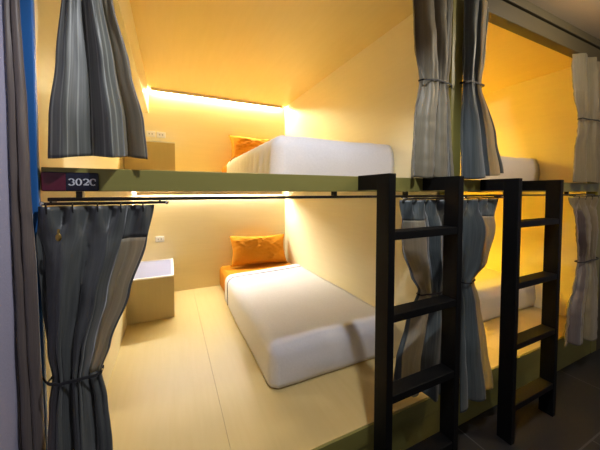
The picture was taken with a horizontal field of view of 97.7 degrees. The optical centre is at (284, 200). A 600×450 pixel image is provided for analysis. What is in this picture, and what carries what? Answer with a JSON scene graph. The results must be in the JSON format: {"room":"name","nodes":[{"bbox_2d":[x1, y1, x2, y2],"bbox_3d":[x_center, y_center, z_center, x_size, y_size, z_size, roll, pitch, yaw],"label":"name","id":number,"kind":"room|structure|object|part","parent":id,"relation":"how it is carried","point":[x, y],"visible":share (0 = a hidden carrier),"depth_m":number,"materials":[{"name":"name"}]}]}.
{"room":"dormitory","nodes":[
{"label":"dormitory","id":0,"kind":"room"},
{"bbox_2d":[0,0,133,449],"bbox_3d":[-0.609,0.073,0.214,0.255,2.560,5.390,-1,2,-24],"label":"wall","id":1,"kind":"structure","parent":0,"point":[9,393],"depth_m":0.70,"materials":[{"name":"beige paint"}]},
{"bbox_2d":[113,0,148,112],"bbox_3d":[-1.137,-1.025,1.884,0.150,0.260,1.840,-1,2,-24],"label":"trim","id":2,"kind":"structure","parent":1,"relation":"attached to","point":[123,11],"depth_m":1.66,"materials":[{"name":"beige paint"}]},
{"bbox_2d":[134,88,284,291],"bbox_3d":[0.094,0.014,3.520,4.200,2.450,0.100,-1,2,-24],"label":"wall","id":3,"kind":"structure","parent":0,"point":[196,233],"depth_m":3.01,"materials":[{"name":"beige paint"}]},
{"bbox_2d":[146,131,154,136],"bbox_3d":[-1.419,-0.710,2.769,0.086,0.062,0.012,-1,2,-24],"label":"wall socket","id":4,"kind":"object","parent":3,"relation":"attached to","point":[148,133],"visible":1,"depth_m":2.76,"materials":[{"name":"white plastic"}]},
{"bbox_2d":[155,236,163,241],"bbox_3d":[-1.355,0.413,2.835,0.086,0.062,0.012,-1,2,-24],"label":"wall socket","id":5,"kind":"object","parent":3,"relation":"attached to","point":[157,238],"visible":1,"depth_m":2.83,"materials":[{"name":"white plastic"}]},
{"bbox_2d":[157,132,165,137],"bbox_3d":[-1.329,-0.709,2.808,0.086,0.062,0.012,-1,2,-24],"label":"wall socket","id":6,"kind":"object","parent":3,"relation":"attached to","point":[159,134],"visible":1,"depth_m":2.81,"materials":[{"name":"white plastic"}]},
{"bbox_2d":[130,0,571,106],"bbox_3d":[0.524,-1.216,2.497,4.200,0.080,2.240,-1,2,-24],"label":"ceiling","id":7,"kind":"structure","parent":0,"point":[273,52],"depth_m":1.95,"materials":[{"name":"beige paint"}]},
{"bbox_2d":[151,87,282,108],"bbox_3d":[-0.723,-1.176,3.039,1.490,0.036,0.047,-1,2,-24],"label":"led strip","id":8,"kind":"object","parent":7,"relation":"attached to","point":[152,88],"visible":1,"depth_m":2.98,"materials":[{"name":"white plastic"}]},
{"bbox_2d":[285,14,438,357],"bbox_3d":[0.484,0.050,2.474,0.128,2.450,2.130,-1,2,-24],"label":"wall","id":9,"kind":"structure","parent":0,"point":[371,97],"depth_m":2.08,"materials":[{"name":"beige paint"}]},
{"bbox_2d":[460,67,586,316],"bbox_3d":[2.170,0.025,3.213,0.120,2.450,2.130,-1,2,-24],"label":"wall","id":10,"kind":"structure","parent":0,"point":[536,118],"depth_m":2.49,"materials":[{"name":"beige paint"}]},
{"bbox_2d":[458,349,599,449],"bbox_3d":[2.961,1.389,0.641,7.100,0.100,3.220,-1,2,-24],"label":"floor","id":11,"kind":"structure","parent":0,"point":[575,425],"depth_m":1.54,"materials":[{"name":"tile"}]},
{"bbox_2d":[20,0,599,449],"bbox_3d":[0.498,-0.004,2.438,3.790,2.560,2.201,-1,2,-24],"label":"bunk","id":12,"kind":"object","parent":11,"relation":"on","point":[191,379],"depth_m":1.41,"materials":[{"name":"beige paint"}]},
{"bbox_2d":[4,0,45,449],"bbox_3d":[-0.689,0.119,0.697,0.059,2.366,0.024,-1,2,-24],"label":"curtain","id":13,"kind":"object","parent":12,"relation":"hanging from","point":[30,382],"visible":1,"depth_m":0.69,"materials":[{"name":"grey fabric"}]},
{"bbox_3d":[-0.746,0.136,0.716,0.125,2.400,0.015,-1,2,-24],"label":"post","id":14,"kind":"part","parent":12,"relation":"part of","materials":[{"name":"blue paint"}]},
{"bbox_2d":[41,172,98,190],"bbox_3d":[-0.616,-0.055,0.754,0.133,0.054,0.007,-1,2,-24],"label":"room sign","id":15,"kind":"object","parent":12,"relation":"attached to","point":[50,181],"visible":1,"depth_m":0.75,"materials":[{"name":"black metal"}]},
{"bbox_3d":[-0.650,-0.055,0.736,0.053,0.051,0.002,-1,2,-24],"label":"printed panel","id":16,"kind":"part","parent":15,"relation":"part of","materials":[{"name":"purple plastic"}]},
{"bbox_2d":[48,0,147,158],"bbox_3d":[-0.551,-0.591,0.745,0.272,0.948,0.083,-1,2,-18],"label":"curtain","id":17,"kind":"object","parent":12,"relation":"hanging from","point":[95,108],"visible":1,"depth_m":0.75,"materials":[{"name":"grey fabric"}]},
{"bbox_2d":[124,140,174,170],"bbox_3d":[-1.266,-0.334,2.505,0.389,0.374,0.638,-1,2,-24],"label":"box","id":18,"kind":"object","parent":12,"relation":"on","point":[161,154],"visible":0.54,"depth_m":2.23,"materials":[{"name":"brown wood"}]},
{"bbox_2d":[127,258,174,324],"bbox_3d":[-1.277,0.835,2.541,0.365,0.375,0.638,-1,2,-24],"label":"box","id":19,"kind":"object","parent":12,"relation":"on","point":[151,297],"visible":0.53,"depth_m":2.27,"materials":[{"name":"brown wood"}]},
{"bbox_3d":[-1.277,0.655,2.534,0.321,0.008,0.594,-1,2,-24],"label":"panel","id":20,"kind":"part","parent":19,"relation":"part of","materials":[{"name":"white laminate"}]},
{"bbox_3d":[-0.791,-0.091,3.046,1.640,0.036,0.047,-1,2,-24],"label":"led strip","id":21,"kind":"part","parent":12,"relation":"part of","materials":[{"name":"white plastic"}]},
{"bbox_2d":[220,262,290,292],"bbox_3d":[-0.035,0.907,2.457,0.848,0.237,1.782,-1,2,-24],"label":"mattress","id":22,"kind":"object","parent":12,"relation":"on","point":[225,271],"visible":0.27,"depth_m":3.00,"materials":[{"name":"orange fabric"}]},
{"bbox_2d":[229,234,286,266],"bbox_3d":[-0.311,0.583,3.143,0.709,0.353,0.234,-1,2,-24],"label":"pillow","id":23,"kind":"object","parent":22,"relation":"on","point":[247,250],"visible":1,"depth_m":3.07,"materials":[{"name":"orange fabric"}]},
{"bbox_2d":[225,263,374,388],"bbox_3d":[0.035,0.889,2.268,0.879,0.266,1.448,-1,2,-24],"label":"duvet","id":24,"kind":"object","parent":22,"relation":"on","point":[296,324],"visible":0.95,"depth_m":1.75,"materials":[{"name":"white fabric"}]},
{"bbox_2d":[47,191,594,200],"bbox_3d":[0.942,-0.038,1.461,3.540,0.029,0.022,-1,2,-24],"label":"track","id":25,"kind":"object","parent":12,"relation":"attached to","point":[80,195],"visible":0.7,"depth_m":0.95,"materials":[{"name":"metal"}]},
{"bbox_2d":[39,200,168,205],"bbox_3d":[-0.528,0.006,0.792,0.325,0.014,0.036,-1,2,-24],"label":"curtain rod","id":26,"kind":"object","parent":25,"relation":"attached to","point":[159,201],"visible":1,"depth_m":0.77,"materials":[{"name":"metal"}]},
{"bbox_2d":[36,201,153,449],"bbox_3d":[-0.533,0.578,0.751,0.296,1.149,0.121,-1,2,-24],"label":"curtain","id":27,"kind":"object","parent":26,"relation":"hanging from","point":[89,258],"visible":1,"depth_m":0.74,"materials":[{"name":"fabric"}]},
{"bbox_2d":[401,197,443,199],"bbox_3d":[0.727,-0.013,1.342,0.363,0.014,0.036,-1,2,-24],"label":"curtain rod","id":28,"kind":"object","parent":25,"relation":"attached to","point":[403,198],"visible":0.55,"depth_m":1.29,"materials":[{"name":"metal"}]},
{"bbox_2d":[393,198,443,401],"bbox_3d":[0.712,0.511,1.318,0.431,1.054,0.122,-1,2,-22],"label":"curtain","id":29,"kind":"object","parent":28,"relation":"hanging from","point":[419,349],"visible":0.75,"depth_m":1.30,"materials":[{"name":"fabric"}]},
{"bbox_2d":[463,196,502,198],"bbox_3d":[1.145,-0.020,1.526,0.375,0.014,0.036,-1,2,-24],"label":"curtain rod","id":30,"kind":"object","parent":25,"relation":"attached to","point":[494,196],"visible":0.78,"depth_m":1.50,"materials":[{"name":"metal"}]},
{"bbox_2d":[459,197,497,412],"bbox_3d":[1.109,0.554,1.485,0.406,1.149,0.117,-1,2,-24],"label":"curtain","id":31,"kind":"object","parent":30,"relation":"hanging from","point":[479,226],"visible":0.9,"depth_m":1.46,"materials":[{"name":"fabric"}]},
{"bbox_2d":[570,195,599,196],"bbox_3d":[2.366,-0.038,2.061,0.473,0.014,0.036,-1,2,-24],"label":"curtain rod","id":32,"kind":"object","parent":25,"relation":"attached to","point":[570,195],"visible":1,"depth_m":2.03,"materials":[{"name":"metal"}]},
{"bbox_2d":[564,196,598,346],"bbox_3d":[2.278,0.509,1.992,0.706,1.095,0.121,-1,2,-24],"label":"curtain","id":33,"kind":"object","parent":32,"relation":"hanging from","point":[582,304],"visible":1,"depth_m":1.99,"materials":[{"name":"fabric"}]},
{"bbox_2d":[411,0,453,177],"bbox_3d":[0.753,-0.599,1.326,0.330,0.973,0.097,-1,2,-24],"label":"curtain","id":34,"kind":"object","parent":12,"relation":"hanging from","point":[432,154],"visible":1,"depth_m":1.31,"materials":[{"name":"grey fabric"}]},
{"bbox_3d":[0.910,0.109,1.489,0.090,2.400,0.100,-1,2,-24],"label":"post","id":35,"kind":"part","parent":12,"relation":"part of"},
{"bbox_2d":[460,0,503,178],"bbox_3d":[1.133,-0.601,1.470,0.398,0.978,0.072,-1,2,-24],"label":"curtain","id":36,"kind":"object","parent":12,"relation":"hanging from","point":[480,156],"visible":1,"depth_m":1.41,"materials":[{"name":"fabric"}]},
{"bbox_2d":[571,53,599,182],"bbox_3d":[2.362,-0.624,2.023,0.491,0.971,0.091,-1,2,-20],"label":"curtain","id":37,"kind":"object","parent":12,"relation":"hanging from","point":[585,69],"visible":1,"depth_m":1.99,"materials":[{"name":"grey fabric"}]},
{"bbox_3d":[2.604,0.083,2.232,0.100,2.400,0.100,-1,2,-24],"label":"post","id":38,"kind":"part","parent":12,"relation":"part of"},
{"bbox_3d":[-0.020,-0.263,2.423,0.814,0.237,1.782,-1,2,-24],"label":"mattress","id":39,"kind":"object","parent":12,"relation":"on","visible":0},
{"bbox_2d":[229,135,269,159],"bbox_3d":[-0.310,-0.587,3.100,0.709,0.353,0.228,-1,2,-24],"label":"pillow","id":40,"kind":"object","parent":39,"relation":"on","point":[240,145],"visible":0.33,"depth_m":2.99,"materials":[{"name":"orange fabric"}]},
{"bbox_2d":[227,135,393,175],"bbox_3d":[0.042,-0.280,2.231,0.865,0.264,1.449,-1,2,-24],"label":"duvet","id":41,"kind":"object","parent":39,"relation":"on","point":[283,154],"visible":0.87,"depth_m":1.57,"materials":[{"name":"white fabric"}]},
{"bbox_3d":[1.654,0.881,3.198,0.848,0.237,1.782,-1,2,-24],"label":"mattress","id":42,"kind":"object","parent":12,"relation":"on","visible":0},
{"bbox_2d":[474,268,535,321],"bbox_3d":[1.724,0.863,3.010,0.879,0.266,1.448,-1,2,-24],"label":"duvet","id":43,"kind":"object","parent":42,"relation":"on","point":[487,282],"visible":0.16,"depth_m":2.38,"materials":[{"name":"white fabric"}]},
{"bbox_3d":[1.670,-0.288,3.165,0.814,0.237,1.782,-1,2,-24],"label":"mattress","id":44,"kind":"object","parent":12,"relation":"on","visible":0},
{"bbox_2d":[460,156,539,180],"bbox_3d":[1.731,-0.305,2.972,0.865,0.264,1.449,-1,2,-24],"label":"duvet","id":45,"kind":"object","parent":44,"relation":"on","point":[527,169],"visible":0.08,"depth_m":2.35,"materials":[{"name":"white fabric"}]},
{"bbox_2d":[358,173,463,449],"bbox_3d":[0.565,0.603,1.197,0.444,1.432,0.186,-1,2,-24],"label":"ladder","id":46,"kind":"object","parent":11,"relation":"on","point":[387,392],"visible":0.99,"depth_m":1.12,"materials":[{"name":"black paint"}]},
{"bbox_3d":[0.364,-0.079,1.123,0.032,0.064,0.118,-1,2,-24],"label":"hook arm","id":47,"kind":"part","parent":46,"relation":"part of","materials":[{"name":"black paint"}]},
{"bbox_3d":[0.401,0.608,1.061,0.034,1.432,0.068,-1,2,-24],"label":"rail","id":48,"kind":"part","parent":46,"relation":"part of","materials":[{"name":"black paint"}]},
{"bbox_3d":[0.739,-0.084,1.287,0.032,0.064,0.118,-1,2,-24],"label":"hook arm","id":49,"kind":"part","parent":46,"relation":"part of","materials":[{"name":"black paint"}]},
{"bbox_3d":[0.776,0.602,1.226,0.034,1.432,0.068,-1,2,-24],"label":"rail","id":50,"kind":"part","parent":46,"relation":"part of","materials":[{"name":"black metal"}]},
{"bbox_2d":[480,178,563,444],"bbox_3d":[1.392,0.591,1.560,0.477,1.432,0.186,-1,2,-24],"label":"ladder","id":51,"kind":"object","parent":11,"relation":"on","point":[510,399],"visible":1,"depth_m":1.46,"materials":[{"name":"black metal"}]},
{"bbox_3d":[1.176,-0.091,1.479,0.032,0.064,0.118,-1,2,-24],"label":"hook arm","id":52,"kind":"part","parent":51,"relation":"part of","materials":[{"name":"black paint"}]},
{"bbox_3d":[1.213,0.596,1.418,0.034,1.432,0.068,-1,2,-24],"label":"rail","id":53,"kind":"part","parent":51,"relation":"part of","materials":[{"name":"black metal"}]},
{"bbox_3d":[1.582,-0.097,1.657,0.032,0.064,0.118,-1,2,-24],"label":"hook arm","id":54,"kind":"part","parent":51,"relation":"part of","materials":[{"name":"black paint"}]},
{"bbox_3d":[1.619,0.590,1.595,0.034,1.432,0.068,-1,2,-24],"label":"rail","id":55,"kind":"part","parent":51,"relation":"part of","materials":[{"name":"black paint"}]},
{"bbox_2d":[527,0,599,39],"bbox_3d":[2.965,-1.269,0.541,7.100,0.100,3.200,-1,2,-24],"label":"ceiling","id":56,"kind":"structure","parent":0,"point":[584,15],"depth_m":1.74,"materials":[{"name":"paint"}]},
{"bbox_2d":[596,267,599,349],"bbox_3d":[4.102,-0.019,2.886,3.169,2.560,0.100,-1,2,-24],"label":"wall","id":57,"kind":"structure","parent":0,"point":[598,317],"depth_m":2.25,"materials":[{"name":"grey paint"}]}
]}

